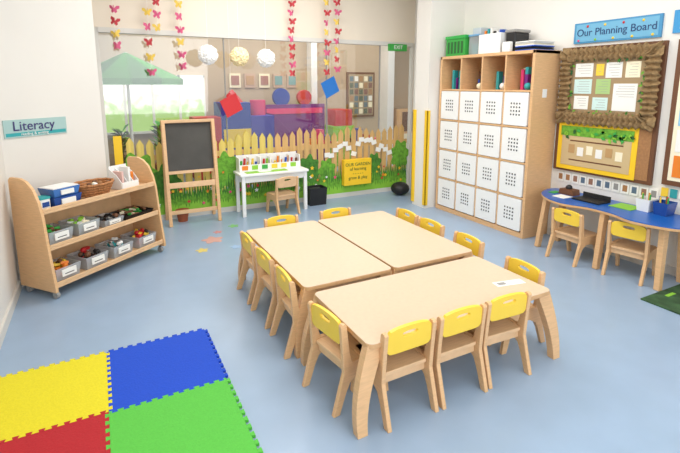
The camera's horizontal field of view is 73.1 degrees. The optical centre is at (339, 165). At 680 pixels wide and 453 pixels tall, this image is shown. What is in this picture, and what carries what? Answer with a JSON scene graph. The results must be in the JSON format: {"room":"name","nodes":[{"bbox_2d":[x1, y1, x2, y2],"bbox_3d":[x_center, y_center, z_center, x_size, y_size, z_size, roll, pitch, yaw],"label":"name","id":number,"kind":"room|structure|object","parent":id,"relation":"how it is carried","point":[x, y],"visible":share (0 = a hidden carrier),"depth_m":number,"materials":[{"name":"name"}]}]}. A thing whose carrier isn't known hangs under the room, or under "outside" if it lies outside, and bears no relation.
{"room":"preschool classroom","nodes":[
{"label":"preschool classroom","id":0,"kind":"room"},
{"bbox_2d":[0,134,18,325],"bbox_3d":[-1.275,-0.131,0.891,0.180,2.950,5.180,-5,11,-27],"label":"wall","id":1,"kind":"structure","parent":0,"point":[9,276],"depth_m":3.13,"materials":[{"name":"paint"}]},
{"bbox_2d":[0,280,21,348],"bbox_3d":[-1.184,1.281,1.176,0.015,0.070,5.160,-5,11,-27],"label":"baseboard","id":2,"kind":"structure","parent":1,"relation":"attached to","point":[4,326],"depth_m":2.97,"materials":[{"name":"white"}]},
{"bbox_2d":[0,0,106,286],"bbox_3d":[-2.535,-0.667,3.938,0.830,2.950,1.470,-5,11,-27],"label":"wall","id":3,"kind":"structure","parent":0,"point":[48,59],"depth_m":3.56,"materials":[{"name":"paint"}]},
{"bbox_2d":[2,116,66,138],"bbox_3d":[-2.295,-0.291,3.474,0.012,0.130,0.480,4,11,22],"label":"sign","id":4,"kind":"object","parent":3,"relation":"attached to","point":[52,125],"visible":1,"depth_m":3.45,"materials":[{"name":"teal"}]},
{"bbox_2d":[91,0,415,42],"bbox_3d":[-0.671,-1.988,5.475,4.090,0.880,0.120,-5,11,-27],"label":"wall","id":5,"kind":"structure","parent":0,"point":[367,20],"depth_m":5.39,"materials":[{"name":"paint"}]},
{"bbox_2d":[94,27,413,219],"bbox_3d":[-0.722,-0.524,5.665,3.940,2.070,0.070,-5,11,-27],"label":"window","id":6,"kind":"structure","parent":5,"relation":"in","point":[97,30],"depth_m":5.50,"materials":[{"name":"white metal"}]},
{"bbox_2d":[113,136,123,164],"bbox_3d":[-2.337,0.121,4.884,0.080,0.870,0.023,-5,11,-27],"label":"guard","id":7,"kind":"object","parent":6,"relation":"attached to","point":[117,141],"visible":0.44,"depth_m":4.82,"materials":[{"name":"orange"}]},
{"bbox_2d":[126,124,406,194],"bbox_3d":[-0.660,-0.049,5.782,3.660,0.854,0.007,-5,11,-27],"label":"picket fence","id":8,"kind":"object","parent":6,"relation":"attached to","point":[314,146],"visible":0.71,"depth_m":5.84,"materials":[{"name":"yellow wood"}]},
{"bbox_2d":[126,140,407,214],"bbox_3d":[-0.689,0.078,5.777,3.837,0.726,0.013,-5,11,-27],"label":"decal","id":9,"kind":"object","parent":6,"relation":"attached to","point":[226,164],"visible":0.61,"depth_m":5.67,"materials":[{"name":"green"}]},
{"bbox_2d":[342,157,370,185],"bbox_3d":[0.227,0.081,6.210,0.420,0.350,0.077,-5,11,-27],"label":"sign","id":10,"kind":"object","parent":6,"relation":"attached to","point":[356,171],"visible":1,"depth_m":6.17,"materials":[{"name":"yellow plastic"}]},
{"bbox_2d":[324,137,391,157],"bbox_3d":[0.267,-0.244,6.224,1.060,0.278,0.004,-5,11,-27],"label":"notes","id":11,"kind":"object","parent":6,"relation":"attached to","point":[361,139],"visible":1,"depth_m":6.21,"materials":[{"name":"white paper"}]},
{"bbox_2d":[388,44,406,51],"bbox_3d":[0.778,-1.593,6.204,0.280,0.090,0.048,-5,11,-27],"label":"exit sign","id":12,"kind":"object","parent":6,"relation":"attached to","point":[391,47],"visible":1,"depth_m":6.18,"materials":[{"name":"green plastic"}]},
{"bbox_2d":[98,33,413,165],"bbox_3d":[-1.295,-1.358,8.591,7.400,2.700,0.200,-5,11,-27],"label":"wall","id":13,"kind":"structure","parent":0,"point":[352,57],"depth_m":8.33,"materials":[{"name":"beige paint"}]},
{"bbox_2d":[103,75,205,134],"bbox_3d":[-3.076,-1.008,7.553,1.680,0.950,0.060,-5,11,-27],"label":"window","id":14,"kind":"structure","parent":13,"relation":"in","point":[149,103],"depth_m":7.56,"materials":[{"name":"grey"}]},
{"bbox_2d":[229,73,296,87],"bbox_3d":[-1.380,-1.548,8.372,1.280,0.250,0.035,-5,11,-27],"label":"wall artwork","id":15,"kind":"object","parent":13,"relation":"attached to","point":[249,79],"visible":0.99,"depth_m":8.34,"materials":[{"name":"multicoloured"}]},
{"bbox_2d":[307,42,394,157],"bbox_3d":[0.237,-1.448,9.106,1.800,2.700,0.300,-5,11,-27],"label":"column","id":16,"kind":"structure","parent":13,"relation":"attached to","point":[387,60],"depth_m":9.32,"materials":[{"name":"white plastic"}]},
{"bbox_2d":[346,72,374,116],"bbox_3d":[0.424,-1.440,9.348,0.650,0.900,0.045,-5,11,-27],"label":"collage","id":17,"kind":"object","parent":13,"relation":"attached to","point":[360,86],"visible":0.96,"depth_m":9.33,"materials":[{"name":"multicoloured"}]},
{"bbox_2d":[0,157,679,452],"bbox_3d":[0.892,0.741,4.736,7.400,0.100,9.600,-5,11,-27],"label":"floor","id":18,"kind":"structure","parent":0,"point":[613,386],"depth_m":2.61,"materials":[{"name":"plastic"}]},
{"bbox_2d":[8,156,165,298],"bbox_3d":[-1.963,0.434,3.711,0.375,0.859,1.060,4,11,22],"label":"shelf unit","id":19,"kind":"object","parent":18,"relation":"on","point":[36,253],"visible":0.82,"depth_m":3.59,"materials":[{"name":"brown wood"}]},
{"bbox_2d":[38,195,50,208],"bbox_3d":[-2.111,0.266,3.249,0.086,0.090,0.086,4,11,22],"label":"tub","id":20,"kind":"object","parent":19,"relation":"on","point":[44,199],"visible":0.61,"depth_m":3.23,"materials":[{"name":"white plastic"}]},
{"bbox_2d":[46,224,68,240],"bbox_3d":[-2.108,0.488,3.353,0.226,0.136,0.190,4,11,22],"label":"storage bin","id":21,"kind":"object","parent":19,"relation":"on","point":[56,232],"visible":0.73,"depth_m":3.31,"materials":[{"name":"grey"}]},
{"bbox_2d":[37,182,81,206],"bbox_3d":[-2.074,0.215,3.401,0.186,0.136,0.220,4,11,22],"label":"bins","id":22,"kind":"object","parent":19,"relation":"on","point":[65,192],"visible":0.87,"depth_m":3.34,"materials":[{"name":"blue plastic"}]},
{"bbox_2d":[53,258,76,277],"bbox_3d":[-2.078,0.759,3.394,0.226,0.127,0.200,4,11,22],"label":"storage bin","id":23,"kind":"object","parent":19,"relation":"on","point":[62,265],"visible":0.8,"depth_m":3.37,"materials":[{"name":"grey plastic"}]},
{"bbox_2d":[67,216,96,231],"bbox_3d":[-2.019,0.458,3.563,0.226,0.123,0.190,4,11,22],"label":"storage bin","id":24,"kind":"object","parent":19,"relation":"on","point":[81,222],"visible":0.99,"depth_m":3.53,"materials":[{"name":"grey plastic"}]},
{"bbox_2d":[76,246,104,264],"bbox_3d":[-1.984,0.717,3.616,0.226,0.134,0.200,4,11,22],"label":"storage bin","id":25,"kind":"object","parent":19,"relation":"on","point":[84,254],"visible":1,"depth_m":3.59,"materials":[{"name":"grey plastic"}]},
{"bbox_2d":[74,178,113,197],"bbox_3d":[-1.984,0.179,3.687,0.266,0.110,0.351,4,11,22],"label":"wicker basket","id":26,"kind":"object","parent":19,"relation":"on","point":[96,186],"visible":0.83,"depth_m":3.64,"materials":[{"name":"brown wicker"}]},
{"bbox_2d":[92,212,120,224],"bbox_3d":[-1.931,0.436,3.775,0.226,0.092,0.190,4,11,22],"label":"storage bin","id":27,"kind":"object","parent":19,"relation":"on","point":[110,218],"visible":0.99,"depth_m":3.73,"materials":[{"name":"grey plastic"}]},
{"bbox_2d":[105,237,129,253],"bbox_3d":[-1.888,0.678,3.844,0.226,0.131,0.200,4,11,22],"label":"storage bin","id":28,"kind":"object","parent":19,"relation":"on","point":[112,246],"visible":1,"depth_m":3.81,"materials":[{"name":"grey plastic"}]},
{"bbox_2d":[108,163,138,189],"bbox_3d":[-1.852,0.094,3.935,0.145,0.190,0.180,4,11,22],"label":"organizer","id":29,"kind":"object","parent":19,"relation":"on","point":[123,177],"visible":0.82,"depth_m":3.90,"materials":[{"name":"white plastic"}]},
{"bbox_2d":[107,205,152,219],"bbox_3d":[-1.844,0.410,4.031,0.240,0.055,0.300,4,11,22],"label":"tray","id":30,"kind":"object","parent":19,"relation":"on","point":[129,212],"visible":0.94,"depth_m":4.01,"materials":[{"name":"black plastic"}]},
{"bbox_2d":[128,228,153,245],"bbox_3d":[-1.788,0.634,4.080,0.226,0.136,0.200,4,11,22],"label":"storage bin","id":31,"kind":"object","parent":19,"relation":"on","point":[147,238],"visible":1,"depth_m":4.04,"materials":[{"name":"grey"}]},
{"bbox_2d":[110,124,135,163],"bbox_3d":[-3.353,-0.194,7.106,0.379,0.921,0.300,-5,11,-27],"label":"potted plant","id":32,"kind":"object","parent":18,"relation":"on","point":[124,140],"visible":0.43,"depth_m":7.06,"materials":[{"name":"green plant"}]},
{"bbox_2d":[0,328,262,452],"bbox_3d":[-1.046,1.144,2.115,1.080,0.013,1.142,-5,11,-27],"label":"play mat","id":33,"kind":"object","parent":18,"relation":"on","point":[208,418],"depth_m":2.17,"materials":[{"name":"multicoloured rubber"}]},
{"bbox_2d":[101,52,182,154],"bbox_3d":[-2.781,-0.525,6.109,1.400,1.920,1.400,-5,11,-27],"label":"parasol","id":34,"kind":"object","parent":18,"relation":"on","point":[126,69],"visible":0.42,"depth_m":5.64,"materials":[{"name":"green fabric"}]},
{"bbox_2d":[148,119,168,169],"bbox_3d":[-2.827,-0.249,7.278,0.397,0.971,0.403,-5,11,-27],"label":"potted plant","id":35,"kind":"object","parent":18,"relation":"on","point":[157,131],"visible":0.28,"depth_m":7.18,"materials":[{"name":"green plant"}]},
{"bbox_2d":[175,208,188,221],"bbox_3d":[-1.756,0.556,5.125,0.148,0.130,0.148,-5,11,-27],"label":"terracotta pot","id":36,"kind":"object","parent":18,"relation":"on","point":[181,217],"visible":0.56,"depth_m":5.09,"materials":[{"name":"brown ceramic"}]},
{"bbox_2d":[160,118,221,226],"bbox_3d":[-1.645,0.060,5.063,0.560,1.131,0.321,-5,11,-27],"label":"easel","id":37,"kind":"object","parent":18,"relation":"on","point":[188,145],"visible":1,"depth_m":5.02,"materials":[{"name":"brown wood"}]},
{"bbox_2d":[195,224,240,252],"bbox_3d":[-0.463,0.668,4.861,2.084,0.001,0.775,-4,11,-20],"label":"stickers","id":38,"kind":"object","parent":18,"relation":"on","point":[210,239],"visible":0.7,"depth_m":4.49,"materials":[{"name":"multicoloured"}]},
{"bbox_2d":[237,231,275,304],"bbox_3d":[-0.558,0.705,3.336,0.334,0.456,0.288,-5,11,-27],"label":"chair","id":39,"kind":"object","parent":18,"relation":"on","point":[247,244],"visible":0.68,"depth_m":3.28,"materials":[{"name":"brown wood"}]},
{"bbox_2d":[233,166,308,217],"bbox_3d":[-0.819,0.299,5.518,0.840,0.500,0.330,-5,11,-27],"label":"desk","id":40,"kind":"object","parent":18,"relation":"on","point":[301,172],"visible":0.87,"depth_m":5.38,"materials":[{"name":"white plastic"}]},
{"bbox_2d":[245,168,286,173],"bbox_3d":[-0.861,0.063,5.384,0.500,0.009,0.110,-5,11,-27],"label":"paper","id":41,"kind":"object","parent":40,"relation":"on","point":[284,169],"visible":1,"depth_m":5.35,"materials":[{"name":"green paper"}]},
{"bbox_2d":[236,151,299,171],"bbox_3d":[-0.858,-0.049,5.533,0.760,0.179,0.150,-5,11,-27],"label":"desk organizer","id":42,"kind":"object","parent":40,"relation":"on","point":[279,160],"visible":0.99,"depth_m":5.51,"materials":[{"name":"white plastic"}]},
{"bbox_2d":[189,88,353,179],"bbox_3d":[-1.089,-0.623,8.050,2.950,1.440,0.660,-5,11,-27],"label":"blocks","id":43,"kind":"object","parent":18,"relation":"on","point":[282,118],"visible":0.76,"depth_m":8.19,"materials":[{"name":"blue"}]},
{"bbox_2d":[250,246,300,328],"bbox_3d":[-0.390,0.760,3.022,0.334,0.456,0.288,-6,11,-29],"label":"chair","id":44,"kind":"object","parent":18,"relation":"on","point":[263,260],"visible":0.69,"depth_m":2.94,"materials":[{"name":"brown wood"}]},
{"bbox_2d":[264,215,298,227],"bbox_3d":[-0.425,0.647,3.663,0.288,0.456,0.334,-5,11,-27],"label":"chair","id":45,"kind":"object","parent":18,"relation":"on","point":[272,221],"visible":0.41,"depth_m":3.72,"materials":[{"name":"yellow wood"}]},
{"bbox_2d":[266,176,300,215],"bbox_3d":[-0.677,0.337,5.431,0.288,0.456,0.334,-7,12,-35],"label":"chair","id":46,"kind":"object","parent":18,"relation":"on","point":[277,195],"visible":0.98,"depth_m":5.36,"materials":[{"name":"brown wood"}]},
{"bbox_2d":[269,264,329,359],"bbox_3d":[-0.219,0.817,2.700,0.334,0.456,0.288,-5,11,-25],"label":"chair","id":47,"kind":"object","parent":18,"relation":"on","point":[287,296],"visible":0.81,"depth_m":2.62,"materials":[{"name":"brown wood"}]},
{"bbox_2d":[238,221,391,358],"bbox_3d":[-0.224,0.759,3.191,0.670,0.400,1.202,-5,11,-27],"label":"table","id":48,"kind":"object","parent":18,"relation":"on","point":[316,258],"visible":0.74,"depth_m":2.93,"materials":[{"name":"laminate"}]},
{"bbox_2d":[307,184,326,205],"bbox_3d":[-0.313,0.380,5.865,0.240,0.220,0.200,-5,11,-27],"label":"bin","id":49,"kind":"object","parent":18,"relation":"on","point":[316,194],"visible":0.89,"depth_m":5.79,"materials":[{"name":"black plastic"}]},
{"bbox_2d":[319,207,350,219],"bbox_3d":[0.009,0.608,3.888,0.288,0.456,0.334,-5,11,-25],"label":"chair","id":50,"kind":"object","parent":18,"relation":"on","point":[325,214],"visible":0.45,"depth_m":3.94,"materials":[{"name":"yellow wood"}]},
{"bbox_2d":[303,128,381,171],"bbox_3d":[0.067,-0.245,7.793,1.500,0.784,0.400,-5,11,-27],"label":"picket fence","id":51,"kind":"object","parent":18,"relation":"on","point":[356,129],"visible":0.12,"depth_m":7.59,"materials":[{"name":"brown wood"}]},
{"bbox_2d":[302,301,388,417],"bbox_3d":[0.025,0.893,2.266,0.334,0.456,0.288,-7,12,-35],"label":"chair","id":52,"kind":"object","parent":18,"relation":"on","point":[336,343],"visible":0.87,"depth_m":2.18,"materials":[{"name":"brown wood"}]},
{"bbox_2d":[350,317,438,432],"bbox_3d":[0.256,0.909,2.175,0.288,0.456,0.334,-5,11,-28],"label":"chair","id":53,"kind":"object","parent":18,"relation":"on","point":[400,353],"visible":0.88,"depth_m":2.08,"materials":[{"name":"brown wood"}]},
{"bbox_2d":[318,211,472,274],"bbox_3d":[0.368,0.706,3.492,0.725,0.400,1.192,-5,11,-27],"label":"table","id":54,"kind":"object","parent":18,"relation":"on","point":[402,245],"visible":0.62,"depth_m":3.27,"materials":[{"name":"laminate"}]},
{"bbox_2d":[391,182,408,194],"bbox_3d":[0.831,0.316,6.349,0.260,0.180,0.260,-5,11,-27],"label":"bag","id":55,"kind":"object","parent":18,"relation":"on","point":[399,188],"visible":1,"depth_m":6.26,"materials":[{"name":"black"}]},
{"bbox_2d":[393,108,412,153],"bbox_3d":[1.470,-0.708,9.802,0.700,1.000,0.360,-5,11,-27],"label":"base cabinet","id":56,"kind":"object","parent":18,"relation":"on","point":[400,116],"visible":0.1,"depth_m":9.52,"materials":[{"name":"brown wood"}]},
{"bbox_2d":[395,207,418,225],"bbox_3d":[0.472,0.611,3.869,0.334,0.456,0.288,-5,11,-27],"label":"chair","id":57,"kind":"object","parent":18,"relation":"on","point":[412,218],"visible":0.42,"depth_m":3.87,"materials":[{"name":"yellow wood"}]},
{"bbox_2d":[300,256,559,439],"bbox_3d":[0.505,0.880,2.506,1.304,0.400,0.632,-5,11,-27],"label":"table","id":58,"kind":"object","parent":18,"relation":"on","point":[369,309],"visible":0.92,"depth_m":2.44,"materials":[{"name":"laminate"}]},
{"bbox_2d":[493,279,525,286],"bbox_3d":[0.953,0.661,2.586,0.184,0.002,0.056,-3,10,-16],"label":"name card","id":59,"kind":"object","parent":58,"relation":"on","point":[515,281],"visible":1,"depth_m":2.59,"materials":[{"name":"white paper"}]},
{"bbox_2d":[417,217,444,236],"bbox_3d":[0.621,0.660,3.591,0.334,0.456,0.288,-6,11,-29],"label":"chair","id":60,"kind":"object","parent":18,"relation":"on","point":[438,229],"visible":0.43,"depth_m":3.59,"materials":[{"name":"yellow wood"}]},
{"bbox_2d":[418,303,487,409],"bbox_3d":[0.532,0.884,2.318,0.288,0.456,0.334,-5,11,-27],"label":"chair","id":61,"kind":"object","parent":18,"relation":"on","point":[453,339],"visible":0.85,"depth_m":2.22,"materials":[{"name":"brown wood"}]},
{"bbox_2d":[453,231,484,258],"bbox_3d":[0.812,0.723,3.232,0.334,0.456,0.288,-5,11,-25],"label":"chair","id":62,"kind":"object","parent":18,"relation":"on","point":[477,247],"visible":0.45,"depth_m":3.21,"materials":[{"name":"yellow wood"}]},
{"bbox_2d":[435,49,560,238],"bbox_3d":[1.648,-0.286,5.031,0.355,1.821,1.334,-5,11,-27],"label":"cubby shelf","id":63,"kind":"object","parent":18,"relation":"on","point":[545,65],"visible":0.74,"depth_m":4.55,"materials":[{"name":"brown wood"}]},
{"bbox_2d":[445,34,478,56],"bbox_3d":[1.430,-1.369,5.277,0.290,0.225,0.330,-5,11,-27],"label":"crate","id":64,"kind":"object","parent":63,"relation":"on","point":[458,45],"visible":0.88,"depth_m":5.15,"materials":[{"name":"green plastic"}]},
{"bbox_2d":[468,27,489,54],"bbox_3d":[1.559,-1.364,5.063,0.240,0.290,0.155,-5,11,-27],"label":"storage box","id":65,"kind":"object","parent":63,"relation":"on","point":[476,31],"visible":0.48,"depth_m":5.01,"materials":[{"name":"grey plastic"}]},
{"bbox_2d":[438,91,529,230],"bbox_3d":[1.620,-0.122,5.047,0.307,1.364,1.242,-5,11,-27],"label":"storage boxes","id":66,"kind":"object","parent":63,"relation":"in","point":[516,104],"visible":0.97,"depth_m":4.88,"materials":[{"name":"white plastic"}]},
{"bbox_2d":[452,67,531,89],"bbox_3d":[1.635,-0.927,4.924,0.239,0.219,1.148,-5,11,-27],"label":"books","id":67,"kind":"object","parent":63,"relation":"in","point":[525,84],"visible":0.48,"depth_m":4.83,"materials":[{"name":"multicoloured"}]},
{"bbox_2d":[478,28,506,53],"bbox_3d":[1.670,-1.308,4.825,0.270,0.263,0.300,-5,11,-27],"label":"file box","id":68,"kind":"object","parent":63,"relation":"on","point":[491,41],"visible":0.62,"depth_m":4.75,"materials":[{"name":"white plastic"}]},
{"bbox_2d":[502,29,530,51],"bbox_3d":[1.764,-1.249,4.611,0.270,0.220,0.140,-5,11,-27],"label":"case","id":69,"kind":"object","parent":63,"relation":"on","point":[513,36],"visible":0.75,"depth_m":4.55,"materials":[{"name":"black"}]},
{"bbox_2d":[515,40,554,50],"bbox_3d":[1.873,-1.147,4.415,0.306,0.086,0.246,-5,11,-27],"label":"paper stack","id":70,"kind":"object","parent":63,"relation":"on","point":[531,44],"visible":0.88,"depth_m":4.33,"materials":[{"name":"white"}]},
{"bbox_2d":[468,291,531,388],"bbox_3d":[0.808,0.859,2.461,0.288,0.456,0.334,-5,11,-24],"label":"chair","id":71,"kind":"object","parent":18,"relation":"on","point":[499,324],"visible":0.77,"depth_m":2.37,"materials":[{"name":"brown wood"}]},
{"bbox_2d":[499,256,545,354],"bbox_3d":[1.006,0.809,2.742,0.334,0.456,0.288,-4,11,-23],"label":"chair","id":72,"kind":"object","parent":18,"relation":"on","point":[534,274],"visible":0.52,"depth_m":2.68,"materials":[{"name":"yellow wood"}]},
{"bbox_2d":[545,207,596,266],"bbox_3d":[2.032,0.591,3.987,0.334,0.456,0.288,-5,11,-27],"label":"chair","id":73,"kind":"object","parent":18,"relation":"on","point":[577,234],"visible":0.88,"depth_m":3.93,"materials":[{"name":"brown wood"}]},
{"bbox_2d":[534,188,679,290],"bbox_3d":[2.259,0.593,3.843,0.486,0.505,1.437,-5,11,-27],"label":"table","id":74,"kind":"object","parent":18,"relation":"on","point":[666,224],"visible":0.91,"depth_m":3.67,"materials":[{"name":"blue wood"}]},
{"bbox_2d":[558,185,579,195],"bbox_3d":[2.119,0.221,4.238,0.100,0.090,0.150,-5,11,-27],"label":"toy","id":75,"kind":"object","parent":74,"relation":"on","point":[569,190],"visible":1,"depth_m":4.21,"materials":[{"name":"brown wood"}]},
{"bbox_2d":[571,191,610,204],"bbox_3d":[2.186,0.283,3.998,0.170,0.050,0.250,-5,11,-27],"label":"tablet stand","id":76,"kind":"object","parent":74,"relation":"on","point":[588,197],"visible":1,"depth_m":4.00,"materials":[{"name":"black plastic"}]},
{"bbox_2d":[549,191,635,210],"bbox_3d":[2.183,0.304,4.012,0.238,0.004,0.773,-8,13,-37],"label":"cards","id":77,"kind":"object","parent":74,"relation":"on","point":[624,206],"visible":0.88,"depth_m":3.83,"materials":[{"name":"green paper"}]},
{"bbox_2d":[636,193,658,212],"bbox_3d":[2.468,0.292,3.686,0.140,0.140,0.110,-5,11,-27],"label":"pot","id":78,"kind":"object","parent":74,"relation":"on","point":[644,203],"visible":0.98,"depth_m":3.66,"materials":[{"name":"white plastic"}]},
{"bbox_2d":[653,196,677,216],"bbox_3d":[2.528,0.312,3.572,0.140,0.140,0.110,-5,11,-27],"label":"pot","id":79,"kind":"object","parent":74,"relation":"on","point":[662,207],"visible":1,"depth_m":3.55,"materials":[{"name":"blue plastic"}]},
{"bbox_2d":[601,220,656,285],"bbox_3d":[2.310,0.652,3.636,0.334,0.456,0.288,-8,13,-39],"label":"chair","id":80,"kind":"object","parent":18,"relation":"on","point":[646,252],"visible":0.98,"depth_m":3.58,"materials":[{"name":"brown wood"}]},
{"bbox_2d":[640,284,679,314],"bbox_3d":[2.604,0.980,3.053,0.650,0.012,0.800,-5,11,-27],"label":"rug","id":81,"kind":"object","parent":18,"relation":"on","point":[668,299],"visible":1,"depth_m":3.23,"materials":[{"name":"green carpet"}]},
{"bbox_2d":[411,0,417,164],"bbox_3d":[1.265,-1.064,6.195,0.150,2.950,0.710,-5,11,-27],"label":"wall niche","id":82,"kind":"object","parent":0,"point":[416,0],"visible":0.11,"depth_m":6.39,"materials":[{"name":"paint"}]},
{"bbox_2d":[412,0,464,207],"bbox_3d":[1.203,-0.963,5.623,0.500,2.950,0.260,-5,11,-27],"label":"wall column","id":83,"kind":"structure","parent":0,"point":[437,20],"depth_m":5.45,"materials":[{"name":"paint"}]},
{"bbox_2d":[411,109,416,200],"bbox_3d":[0.935,-0.119,5.761,0.045,1.160,0.060,-5,11,-27],"label":"guard","id":84,"kind":"object","parent":83,"relation":"attached to","point":[414,110],"visible":1,"depth_m":5.74,"materials":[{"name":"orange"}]},
{"bbox_2d":[422,110,430,205],"bbox_3d":[1.044,-0.084,5.558,0.045,1.160,0.055,-5,11,-27],"label":"guard","id":85,"kind":"object","parent":83,"relation":"attached to","point":[427,113],"visible":1,"depth_m":5.54,"materials":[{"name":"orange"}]},
{"bbox_2d":[464,0,679,267],"bbox_3d":[2.785,-0.563,3.349,0.150,2.950,5.820,-5,11,-27],"label":"wall","id":86,"kind":"structure","parent":0,"point":[547,20],"depth_m":4.20,"materials":[{"name":"paint"}]},
{"bbox_2d":[548,228,676,276],"bbox_3d":[3.095,0.987,2.846,0.012,0.070,4.180,-5,11,-27],"label":"baseboard","id":87,"kind":"structure","parent":86,"relation":"attached to","point":[670,270],"depth_m":3.90,"materials":[{"name":"white"}]},
{"bbox_2d":[553,40,679,198],"bbox_3d":[2.371,-0.388,3.899,0.104,1.265,1.230,-5,11,-27],"label":"notice board","id":88,"kind":"object","parent":86,"relation":"attached to","point":[609,102],"visible":0.99,"depth_m":3.96,"materials":[{"name":"brown"}]},
{"bbox_2d":[573,13,664,43],"bbox_3d":[2.338,-1.154,3.907,0.031,0.180,0.750,-5,11,-27],"label":"banner","id":89,"kind":"object","parent":86,"relation":"attached to","point":[645,26],"visible":1,"depth_m":3.86,"materials":[{"name":"blue paper"}]},
{"bbox_2d":[661,39,679,186],"bbox_3d":[2.780,-0.338,3.191,0.037,1.120,0.880,-5,11,-27],"label":"display board","id":90,"kind":"object","parent":86,"relation":"attached to","point":[670,175],"visible":1,"depth_m":3.55,"materials":[{"name":"brown"}]},
{"bbox_2d":[672,10,679,32],"bbox_3d":[2.671,-1.062,3.298,0.016,0.170,0.490,-5,11,-27],"label":"poster","id":91,"kind":"object","parent":86,"relation":"attached to","point":[676,25],"visible":1,"depth_m":3.49,"materials":[{"name":"blue paper"}]},
{"bbox_3d":[0.478,-1.937,2.358,4.920,0.100,6.660,-5,11,-27],"label":"ceiling","id":92,"kind":"structure","parent":0,"visible":0},
{"bbox_2d":[109,5,120,48],"bbox_3d":[-2.229,-1.702,4.495,0.105,1.104,0.049,-5,11,-27],"label":"garland","id":93,"kind":"object","parent":92,"relation":"hanging from","point":[116,45],"visible":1,"depth_m":4.54,"materials":[{"name":"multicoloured paper"}]},
{"bbox_2d":[142,8,156,75],"bbox_3d":[-1.956,-1.600,4.655,0.103,1.361,0.056,-4,11,-21],"label":"garland","id":94,"kind":"object","parent":92,"relation":"hanging from","point":[147,12],"visible":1,"depth_m":4.70,"materials":[{"name":"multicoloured paper"}]},
{"bbox_2d":[152,0,160,30],"bbox_3d":[-1.880,-1.828,4.657,0.106,0.911,0.051,-5,11,-27],"label":"garland","id":95,"kind":"object","parent":92,"relation":"hanging from","point":[154,1],"visible":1,"depth_m":4.69,"materials":[{"name":"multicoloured paper"}]},
{"bbox_2d":[174,0,186,69],"bbox_3d":[-1.682,-1.655,4.793,0.103,1.299,0.052,-5,11,-27],"label":"garland","id":96,"kind":"object","parent":92,"relation":"hanging from","point":[180,30],"visible":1,"depth_m":4.83,"materials":[{"name":"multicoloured paper"}]},
{"bbox_2d":[198,0,217,64],"bbox_3d":[-1.379,-1.667,4.708,0.211,1.247,0.207,-5,11,-27],"label":"lantern","id":97,"kind":"object","parent":92,"relation":"hanging from","point":[207,54],"visible":1,"depth_m":4.73,"materials":[{"name":"white paper"}]},
{"bbox_2d":[220,5,242,117],"bbox_3d":[-1.239,-1.446,5.107,0.263,1.821,0.006,-5,11,-27],"label":"kite","id":98,"kind":"object","parent":92,"relation":"hanging from","point":[231,105],"visible":1,"depth_m":5.24,"materials":[{"name":"red paper"}]},
{"bbox_2d":[229,8,248,65],"bbox_3d":[-1.087,-1.690,4.858,0.207,1.253,0.209,-5,11,-27],"label":"lantern","id":99,"kind":"object","parent":92,"relation":"hanging from","point":[239,56],"visible":1,"depth_m":4.88,"materials":[{"name":"beige paper"}]},
{"bbox_2d":[257,3,274,67],"bbox_3d":[-0.822,-1.708,4.997,0.202,1.267,0.208,-5,11,-27],"label":"lantern","id":100,"kind":"object","parent":92,"relation":"hanging from","point":[265,57],"visible":1,"depth_m":5.02,"materials":[{"name":"white paper"}]},
{"bbox_2d":[288,0,295,76],"bbox_3d":[-0.568,-1.729,5.375,0.107,1.354,0.052,-4,11,-22],"label":"garland","id":101,"kind":"object","parent":92,"relation":"hanging from","point":[292,46],"visible":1,"depth_m":5.41,"materials":[{"name":"pink paper"}]},
{"bbox_2d":[323,0,331,74],"bbox_3d":[-0.161,-1.774,5.583,0.112,1.338,0.055,-7,12,-33],"label":"garland","id":102,"kind":"object","parent":92,"relation":"hanging from","point":[327,12],"visible":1,"depth_m":5.62,"materials":[{"name":"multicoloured paper"}]},
{"bbox_2d":[321,76,338,98],"bbox_3d":[-0.124,-1.645,5.667,0.263,1.621,0.006,-5,11,-27],"label":"kite","id":103,"kind":"object","parent":92,"relation":"hanging from","point":[330,87],"visible":1,"depth_m":5.78,"materials":[{"name":"blue paper"}]},
{"bbox_2d":[333,0,341,72],"bbox_3d":[-0.033,-1.805,5.645,0.113,1.300,0.064,-3,10,-18],"label":"garland","id":104,"kind":"object","parent":92,"relation":"hanging from","point":[337,13],"visible":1,"depth_m":5.66,"materials":[{"name":"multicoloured paper"}]}
]}

